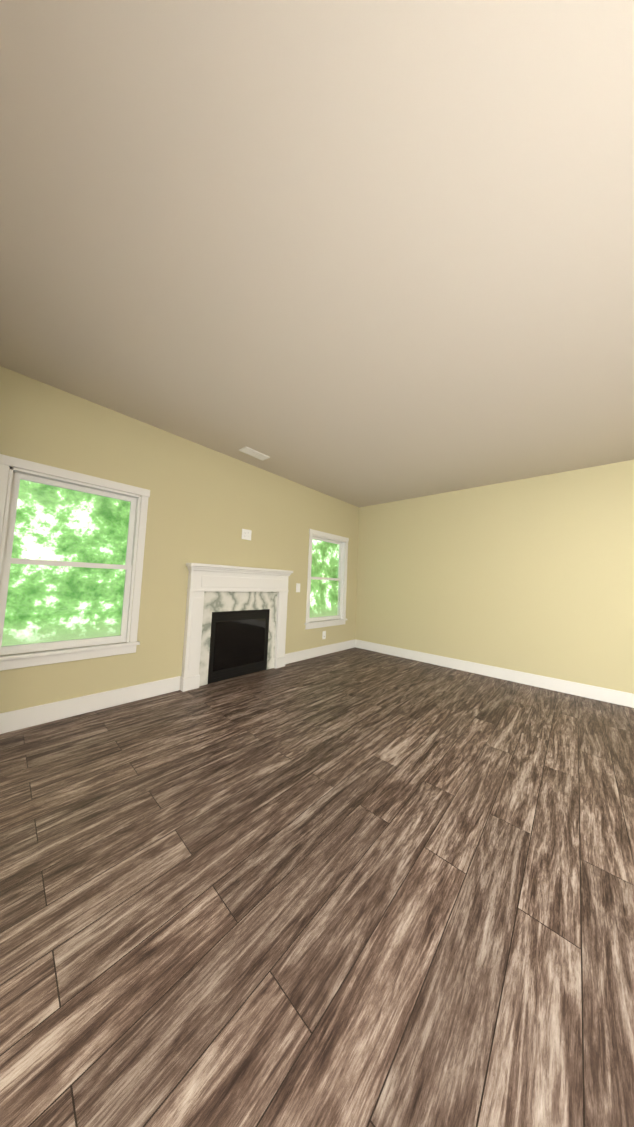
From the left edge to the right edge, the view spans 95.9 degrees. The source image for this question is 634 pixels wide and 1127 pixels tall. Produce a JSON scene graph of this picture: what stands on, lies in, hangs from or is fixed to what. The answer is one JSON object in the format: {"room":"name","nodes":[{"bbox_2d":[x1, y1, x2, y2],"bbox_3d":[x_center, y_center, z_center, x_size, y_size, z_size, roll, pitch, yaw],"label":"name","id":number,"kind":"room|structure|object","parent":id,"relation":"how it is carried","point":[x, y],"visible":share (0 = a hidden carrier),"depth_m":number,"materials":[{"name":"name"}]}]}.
{"room":"empty living room","nodes":[
{"label":"empty living room","id":0,"kind":"room"},
{"bbox_2d":[0,366,359,712],"bbox_3d":[-2.202,-0.087,2.406,0.120,2.740,9.040,-1,-5,42],"label":"wall","id":1,"kind":"structure","parent":0,"point":[201,500],"depth_m":3.00,"materials":[{"name":"beige paint"}]},
{"bbox_2d":[0,454,149,670],"bbox_3d":[-2.099,0.023,2.484,0.165,1.605,1.054,-1,-5,42],"label":"living room window","id":2,"kind":"structure","parent":1,"relation":"in","point":[11,476],"depth_m":2.44,"materials":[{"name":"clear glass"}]},
{"bbox_2d":[0,676,179,733],"bbox_3d":[-2.071,1.218,2.417,0.018,0.150,1.787,-1,-5,42],"label":"baseboard","id":3,"kind":"structure","parent":1,"relation":"attached to","point":[14,720],"depth_m":2.46,"materials":[{"name":"white wood"}]},
{"bbox_2d":[242,529,251,539],"bbox_3d":[-0.918,-0.378,3.736,0.008,0.135,0.144,-1,-5,42],"label":"outlet","id":4,"kind":"object","parent":1,"relation":"attached to","point":[246,534],"visible":1,"depth_m":3.73,"materials":[{"name":"plastic"}]},
{"bbox_2d":[296,583,299,591],"bbox_3d":[-0.289,0.375,4.414,0.008,0.135,0.085,-1,-5,42],"label":"light switch","id":5,"kind":"object","parent":1,"relation":"attached to","point":[297,587],"visible":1,"depth_m":4.41,"materials":[{"name":"plastic"}]},
{"bbox_2d":[285,639,355,663],"bbox_3d":[0.109,1.467,4.822,0.018,0.150,1.819,-1,-5,42],"label":"baseboard","id":6,"kind":"structure","parent":1,"relation":"attached to","point":[292,657],"depth_m":4.72,"materials":[{"name":"white wood"}]},
{"bbox_2d":[322,631,325,638],"bbox_3d":[0.121,1.213,4.849,0.008,0.135,0.085,-1,-5,42],"label":"outlet","id":7,"kind":"object","parent":1,"relation":"attached to","point":[324,635],"visible":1,"depth_m":4.85,"materials":[{"name":"plastic"}]},
{"bbox_2d":[305,529,348,628],"bbox_3d":[0.168,0.282,4.985,0.165,1.605,1.084,-1,-5,42],"label":"living room window","id":8,"kind":"structure","parent":1,"relation":"in","point":[339,618],"depth_m":5.04,"materials":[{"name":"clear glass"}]},
{"bbox_2d":[0,647,633,1126],"bbox_3d":[0.716,1.243,-0.376,8.140,0.050,9.040,-1,-5,42],"label":"floor","id":9,"kind":"structure","parent":0,"point":[354,887],"depth_m":1.07,"materials":[{"name":"brown wood"}]},
{"bbox_2d":[180,563,292,691],"bbox_3d":[-0.920,0.733,3.617,0.130,1.370,1.500,-1,-5,42],"label":"fireplace","id":10,"kind":"object","parent":9,"relation":"on","point":[235,620],"visible":1,"depth_m":3.51,"materials":[{"name":"wood"}]},
{"bbox_2d":[0,0,633,506],"bbox_3d":[0.829,-1.563,-0.188,8.140,0.100,9.040,-1,-5,42],"label":"ceiling","id":11,"kind":"structure","parent":0,"point":[364,252],"depth_m":1.24,"materials":[{"name":"paint"}]},
{"bbox_2d":[239,447,269,460],"bbox_3d":[-0.753,-1.324,3.462,0.150,0.014,0.350,-1,-5,42],"label":"ceiling vent","id":12,"kind":"object","parent":11,"relation":"in","point":[253,453],"visible":1,"depth_m":3.44,"materials":[{"name":"white metal"}]},
{"bbox_2d":[356,460,633,693],"bbox_3d":[3.762,0.193,3.008,7.890,2.740,0.120,-1,-5,42],"label":"wall","id":13,"kind":"structure","parent":0,"point":[534,575],"depth_m":3.90,"materials":[{"name":"beige paint"}]},
{"bbox_2d":[356,640,633,707],"bbox_3d":[3.649,1.479,2.883,7.868,0.150,0.018,-1,-5,42],"label":"baseboard","id":14,"kind":"structure","parent":13,"relation":"attached to","point":[578,689],"depth_m":3.81,"materials":[{"name":"white wood"}]},
{"label":"outside","id":15,"kind":"structure","parent":0,"visible":0},
{"bbox_2d":[2,480,338,645],"bbox_3d":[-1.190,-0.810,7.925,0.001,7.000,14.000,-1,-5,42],"label":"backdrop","id":16,"kind":"structure","parent":15,"point":[34,586],"depth_m":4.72,"materials":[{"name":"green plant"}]}
]}

